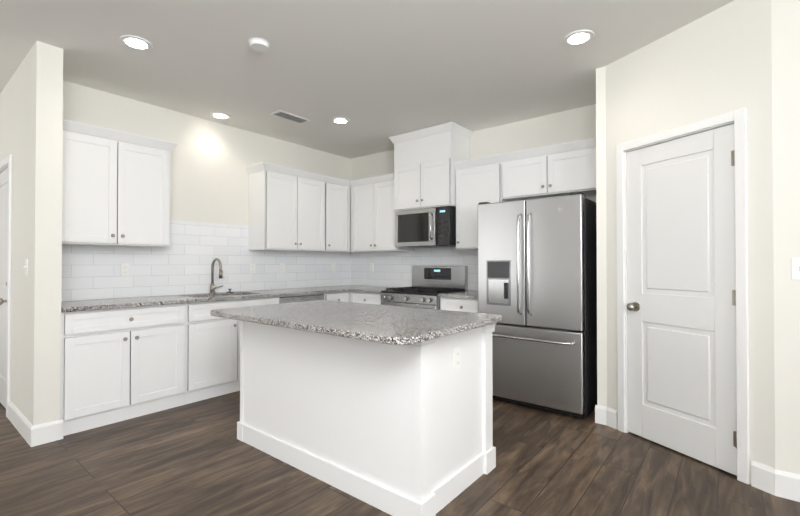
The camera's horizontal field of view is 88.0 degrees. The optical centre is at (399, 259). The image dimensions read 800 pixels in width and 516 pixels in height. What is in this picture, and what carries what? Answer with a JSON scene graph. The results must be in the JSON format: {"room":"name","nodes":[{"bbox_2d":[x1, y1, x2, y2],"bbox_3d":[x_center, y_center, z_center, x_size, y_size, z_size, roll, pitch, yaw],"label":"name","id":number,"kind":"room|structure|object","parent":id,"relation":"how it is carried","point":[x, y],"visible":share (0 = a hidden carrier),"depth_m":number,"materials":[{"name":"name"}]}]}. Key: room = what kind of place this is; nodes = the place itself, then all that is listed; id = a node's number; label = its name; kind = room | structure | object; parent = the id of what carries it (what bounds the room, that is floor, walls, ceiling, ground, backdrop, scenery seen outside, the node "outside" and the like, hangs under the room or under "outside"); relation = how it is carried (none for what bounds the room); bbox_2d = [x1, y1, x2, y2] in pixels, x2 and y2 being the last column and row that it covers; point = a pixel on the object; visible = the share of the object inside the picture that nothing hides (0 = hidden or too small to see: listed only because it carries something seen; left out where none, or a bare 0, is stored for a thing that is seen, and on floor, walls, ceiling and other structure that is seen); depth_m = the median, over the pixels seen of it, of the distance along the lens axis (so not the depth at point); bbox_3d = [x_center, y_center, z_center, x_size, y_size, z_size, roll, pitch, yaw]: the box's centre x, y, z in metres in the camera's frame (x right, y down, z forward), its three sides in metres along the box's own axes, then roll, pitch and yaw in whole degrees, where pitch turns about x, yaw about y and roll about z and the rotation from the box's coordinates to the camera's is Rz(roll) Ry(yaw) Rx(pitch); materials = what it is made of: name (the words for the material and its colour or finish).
{"room":"kitchen","nodes":[
{"label":"kitchen","id":0,"kind":"room"},
{"bbox_2d":[0,41,62,425],"bbox_3d":[-3.080,-0.108,3.383,1.690,2.740,0.144,0,-1,39],"label":"wall","id":1,"kind":"structure","parent":0,"point":[37,161],"depth_m":2.88,"materials":[{"name":"white paint"}]},
{"bbox_2d":[0,168,7,407],"bbox_3d":[-3.475,0.240,3.587,0.810,2.023,0.112,0,-1,39],"label":"hall door","id":2,"kind":"structure","parent":1,"relation":"in","point":[3,243],"depth_m":3.57,"materials":[{"name":"white paint"}]},
{"bbox_2d":[0,154,11,417],"bbox_3d":[-3.433,0.214,3.635,0.932,2.101,0.136,0,-1,39],"label":"door frame","id":3,"kind":"structure","parent":1,"relation":"attached to","point":[6,162],"depth_m":3.30,"materials":[{"name":"white wood"}]},
{"bbox_2d":[24,259,27,275],"bbox_3d":[-2.659,0.057,2.940,0.072,0.116,0.016,0,-1,39],"label":"light switch","id":4,"kind":"object","parent":1,"relation":"attached to","point":[26,266],"visible":0.94,"depth_m":2.93,"materials":[{"name":"white plastic"}]},
{"bbox_2d":[8,401,62,446],"bbox_3d":[-3.695,1.199,3.863,3.294,0.135,0.172,0,-1,39],"label":"baseboard","id":5,"kind":"structure","parent":1,"relation":"attached to","point":[36,435],"depth_m":2.86,"materials":[{"name":"white wood"}]},
{"bbox_2d":[63,80,350,300],"bbox_3d":[-1.800,-0.095,4.730,0.120,2.740,3.560,0,-1,39],"label":"wall","id":6,"kind":"structure","parent":0,"point":[210,161],"depth_m":4.32,"materials":[{"name":"white paint"}]},
{"bbox_2d":[61,220,348,300],"bbox_3d":[-1.788,-0.011,4.643,0.006,0.739,3.439,0,-1,39],"label":"backsplash","id":7,"kind":"structure","parent":6,"relation":"attached to","point":[181,264],"depth_m":4.23,"materials":[{"name":"tile"}]},
{"bbox_2d":[121,263,129,275],"bbox_3d":[-2.490,0.095,3.756,0.007,0.116,0.072,0,-1,39],"label":"electrical outlet","id":8,"kind":"object","parent":7,"relation":"attached to","point":[125,269],"visible":1,"depth_m":3.75,"materials":[{"name":"white plastic"}]},
{"bbox_2d":[250,263,255,272],"bbox_3d":[-1.689,0.105,4.754,0.007,0.116,0.072,0,-1,39],"label":"electrical outlet","id":9,"kind":"object","parent":7,"relation":"attached to","point":[252,267],"visible":1,"depth_m":4.75,"materials":[{"name":"white plastic"}]},
{"bbox_2d":[280,263,284,272],"bbox_3d":[-1.439,0.108,5.066,0.007,0.116,0.072,0,-1,39],"label":"electrical outlet","id":10,"kind":"object","parent":7,"relation":"attached to","point":[282,267],"visible":1,"depth_m":5.07,"materials":[{"name":"white plastic"}]},
{"bbox_2d":[331,263,334,271],"bbox_3d":[-0.919,0.115,5.713,0.007,0.116,0.072,0,-1,39],"label":"electrical outlet","id":11,"kind":"object","parent":7,"relation":"attached to","point":[332,267],"visible":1,"depth_m":5.71,"materials":[{"name":"white plastic"}]},
{"bbox_2d":[0,0,733,158],"bbox_3d":[-0.752,-1.553,0.921,11.840,0.100,8.210,0,-1,39],"label":"ceiling","id":12,"kind":"structure","parent":0,"point":[377,73],"depth_m":3.01,"materials":[{"name":"white paint"}]},
{"bbox_2d":[119,35,152,49],"bbox_3d":[-1.805,-1.479,2.837,0.196,0.008,0.196,0,-1,39],"label":"recessed light","id":13,"kind":"object","parent":12,"relation":"in","point":[135,42],"visible":1,"depth_m":2.82,"materials":[{"name":"white"}]},
{"bbox_2d":[210,112,230,118],"bbox_3d":[-1.837,-1.466,4.234,0.196,0.008,0.196,0,-1,39],"label":"recessed light","id":14,"kind":"object","parent":12,"relation":"in","point":[219,115],"visible":0.98,"depth_m":4.21,"materials":[{"name":"white"}]},
{"bbox_2d":[248,38,269,51],"bbox_3d":[-0.966,-1.466,2.843,0.140,0.034,0.140,0,-1,39],"label":"smoke detector","id":15,"kind":"object","parent":12,"relation":"attached to","point":[259,44],"visible":1,"depth_m":2.81,"materials":[{"name":"white plastic"}]},
{"bbox_2d":[270,110,310,123],"bbox_3d":[-1.131,-1.465,4.283,0.170,0.008,0.380,0,-1,39],"label":"ceiling vent","id":16,"kind":"object","parent":12,"relation":"in","point":[289,117],"visible":1,"depth_m":4.28,"materials":[{"name":"white metal"}]},
{"bbox_2d":[331,117,349,123],"bbox_3d":[-0.629,-1.464,4.381,0.196,0.008,0.196,0,-1,39],"label":"recessed light","id":17,"kind":"object","parent":12,"relation":"in","point":[339,120],"visible":0.96,"depth_m":4.36,"materials":[{"name":"white"}]},
{"bbox_2d":[563,29,594,45],"bbox_3d":[1.197,-1.480,2.774,0.196,0.008,0.196,0,-1,39],"label":"recessed light","id":18,"kind":"object","parent":12,"relation":"in","point":[579,37],"visible":1,"depth_m":2.76,"materials":[{"name":"white"}]},
{"bbox_2d":[0,391,799,515],"bbox_3d":[-0.752,1.287,0.893,11.840,0.100,8.210,0,-1,39],"label":"floor","id":19,"kind":"structure","parent":0,"point":[198,458],"depth_m":2.38,"materials":[{"name":"brown wood"}]},
{"bbox_2d":[60,302,199,435],"bbox_3d":[-2.330,0.822,3.468,0.616,0.882,0.931,0,-1,39],"label":"base cabinet","id":20,"kind":"object","parent":19,"relation":"on","point":[119,364],"depth_m":3.22,"materials":[{"name":"white wood"}]},
{"bbox_2d":[61,258,373,311],"bbox_3d":[-1.540,0.295,4.439,0.630,0.611,3.426,0,-1,39],"label":"countertop","id":21,"kind":"structure","parent":20,"relation":"on","point":[100,304],"depth_m":3.83,"materials":[{"name":"stone"}]},
{"bbox_2d":[209,258,222,292],"bbox_3d":[-1.873,0.172,4.315,0.219,0.368,0.146,0,-1,39],"label":"faucet","id":22,"kind":"object","parent":21,"relation":"on","point":[212,287],"depth_m":4.31,"materials":[{"name":"silver metal"}]},
{"bbox_2d":[196,296,283,401],"bbox_3d":[-1.811,0.828,4.113,0.616,0.882,1.031,0,-1,39],"label":"base cabinet","id":23,"kind":"object","parent":19,"relation":"on","point":[217,338],"depth_m":3.81,"materials":[{"name":"white wood"}]},
{"bbox_2d":[279,294,323,303],"bbox_3d":[-1.293,0.841,4.749,0.575,0.868,0.602,0,-1,39],"label":"dishwasher","id":24,"kind":"object","parent":19,"relation":"on","point":[291,299],"visible":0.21,"depth_m":4.54,"materials":[{"name":"grey metal"}]},
{"bbox_2d":[294,292,348,301],"bbox_3d":[-0.983,0.838,5.145,0.616,0.882,0.394,0,-1,39],"label":"base cabinet","id":25,"kind":"object","parent":19,"relation":"on","point":[337,296],"depth_m":4.94,"materials":[{"name":"white wood"}]},
{"bbox_2d":[349,291,380,304],"bbox_3d":[-0.232,0.839,5.191,0.593,0.882,0.616,0,-1,39],"label":"base cabinet","id":26,"kind":"object","parent":19,"relation":"on","point":[356,297],"depth_m":4.95,"materials":[{"name":"white wood"}]},
{"bbox_2d":[349,286,396,292],"bbox_3d":[-0.210,0.381,5.159,0.513,0.032,0.636,0,-1,39],"label":"countertop","id":27,"kind":"structure","parent":26,"relation":"on","point":[376,289],"depth_m":5.02,"materials":[{"name":"stone"}]},
{"bbox_2d":[237,320,495,515],"bbox_3d":[-0.281,0.814,2.700,1.608,0.882,0.786,0,-1,39],"label":"kitchen island","id":28,"kind":"object","parent":19,"relation":"on","point":[399,430],"visible":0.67,"depth_m":2.24,"materials":[{"name":"white wood"}]},
{"bbox_2d":[210,300,502,344],"bbox_3d":[-0.326,0.355,2.632,1.680,0.032,1.000,0,-1,39],"label":"island countertop","id":29,"kind":"structure","parent":28,"relation":"on","point":[393,325],"depth_m":2.35,"materials":[{"name":"stone"}]},
{"bbox_2d":[453,347,460,369],"bbox_3d":[0.306,0.530,2.212,0.007,0.116,0.072,0,-1,39],"label":"outlet","id":30,"kind":"object","parent":28,"relation":"attached to","point":[456,358],"visible":1,"depth_m":2.21,"materials":[{"name":"white plastic"}]},
{"bbox_2d":[381,266,467,309],"bbox_3d":[0.263,0.675,4.721,0.758,1.200,0.722,0,-1,39],"label":"range","id":31,"kind":"object","parent":19,"relation":"on","point":[428,286],"visible":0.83,"depth_m":4.74,"materials":[{"name":"silver metal"}]},
{"bbox_2d":[440,297,477,312],"bbox_3d":[0.813,0.830,4.352,0.547,0.882,0.616,0,-1,39],"label":"base cabinet","id":32,"kind":"object","parent":19,"relation":"on","point":[459,304],"depth_m":4.14,"materials":[{"name":"white wood"}]},
{"bbox_2d":[438,291,477,298],"bbox_3d":[0.805,0.373,4.348,0.547,0.032,0.630,0,-1,39],"label":"countertop","id":33,"kind":"structure","parent":32,"relation":"on","point":[461,294],"depth_m":4.18,"materials":[{"name":"stone"}]},
{"bbox_2d":[478,192,596,417],"bbox_3d":[1.291,0.375,3.777,0.904,1.782,0.868,0,-1,39],"label":"refrigerator","id":34,"kind":"object","parent":19,"relation":"on","point":[537,274],"visible":0.94,"depth_m":3.42,"materials":[{"name":"grey metal"}]},
{"bbox_2d":[351,104,595,290],"bbox_3d":[0.663,-0.093,4.958,3.675,2.740,0.120,0,-1,39],"label":"wall","id":35,"kind":"structure","parent":0,"point":[576,124],"depth_m":4.40,"materials":[{"name":"white paint"}]},
{"bbox_2d":[349,247,477,290],"bbox_3d":[0.257,0.087,5.202,2.460,0.554,0.006,0,-1,39],"label":"backsplash","id":36,"kind":"structure","parent":35,"relation":"attached to","point":[391,269],"depth_m":5.38,"materials":[{"name":"tile"}]},
{"bbox_2d":[370,263,373,271],"bbox_3d":[-0.393,0.115,5.714,0.072,0.116,0.007,0,-1,39],"label":"outlet","id":37,"kind":"object","parent":36,"relation":"attached to","point":[371,267],"visible":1,"depth_m":5.71,"materials":[{"name":"white plastic"}]},
{"bbox_2d":[350,121,595,251],"bbox_3d":[0.629,-0.784,4.621,3.142,1.356,0.442,0,-1,39],"label":"upper cabinet","id":38,"kind":"object","parent":35,"relation":"attached to","point":[436,166],"visible":0.94,"depth_m":4.49,"materials":[{"name":"white wood"}]},
{"bbox_2d":[395,206,455,247],"bbox_3d":[0.354,-0.358,4.843,0.758,0.427,0.434,0,-1,39],"label":"microwave","id":39,"kind":"object","parent":38,"relation":"attached to","point":[426,227],"visible":0.98,"depth_m":4.67,"materials":[{"name":"grey metal"}]},
{"bbox_2d":[596,66,606,406],"bbox_3d":[1.790,-0.107,3.483,0.070,2.740,0.770,0,-1,39],"label":"wall","id":40,"kind":"structure","parent":0,"point":[601,236],"depth_m":3.18,"materials":[{"name":"white paint"}]},
{"bbox_2d":[606,0,774,483],"bbox_3d":[1.837,-0.115,2.715,0.120,2.740,1.048,0,-1,-24],"label":"wall","id":41,"kind":"structure","parent":0,"point":[753,67],"depth_m":2.42,"materials":[{"name":"white paint"}]},
{"bbox_2d":[626,124,736,475],"bbox_3d":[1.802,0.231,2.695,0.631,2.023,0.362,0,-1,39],"label":"pantry door","id":42,"kind":"structure","parent":41,"relation":"in","point":[681,320],"depth_m":2.64,"materials":[{"name":"white paint"}]},
{"bbox_2d":[616,108,749,483],"bbox_3d":[1.827,0.205,2.709,0.136,2.101,0.822,0,-1,-24],"label":"door frame","id":43,"kind":"structure","parent":41,"relation":"attached to","point":[738,117],"depth_m":2.35,"materials":[{"name":"white wood"}]},
{"bbox_2d":[595,405,799,501],"bbox_3d":[3.492,1.174,1.293,5.479,0.135,0.494,0,-1,39],"label":"baseboard","id":44,"kind":"structure","parent":41,"relation":"attached to","point":[778,483],"depth_m":2.22,"materials":[{"name":"white wood"}]},
{"bbox_2d":[771,0,799,474],"bbox_3d":[3.775,-0.133,0.857,4.475,2.740,0.120,0,-1,39],"label":"wall","id":45,"kind":"structure","parent":0,"point":[785,25],"depth_m":2.18,"materials":[{"name":"white paint"}]},
{"bbox_2d":[791,258,799,279],"bbox_3d":[2.070,0.049,2.137,0.072,0.116,0.016,0,-1,39],"label":"light switch","id":46,"kind":"object","parent":45,"relation":"attached to","point":[795,268],"visible":1,"depth_m":2.15,"materials":[{"name":"white plastic"}]}
]}

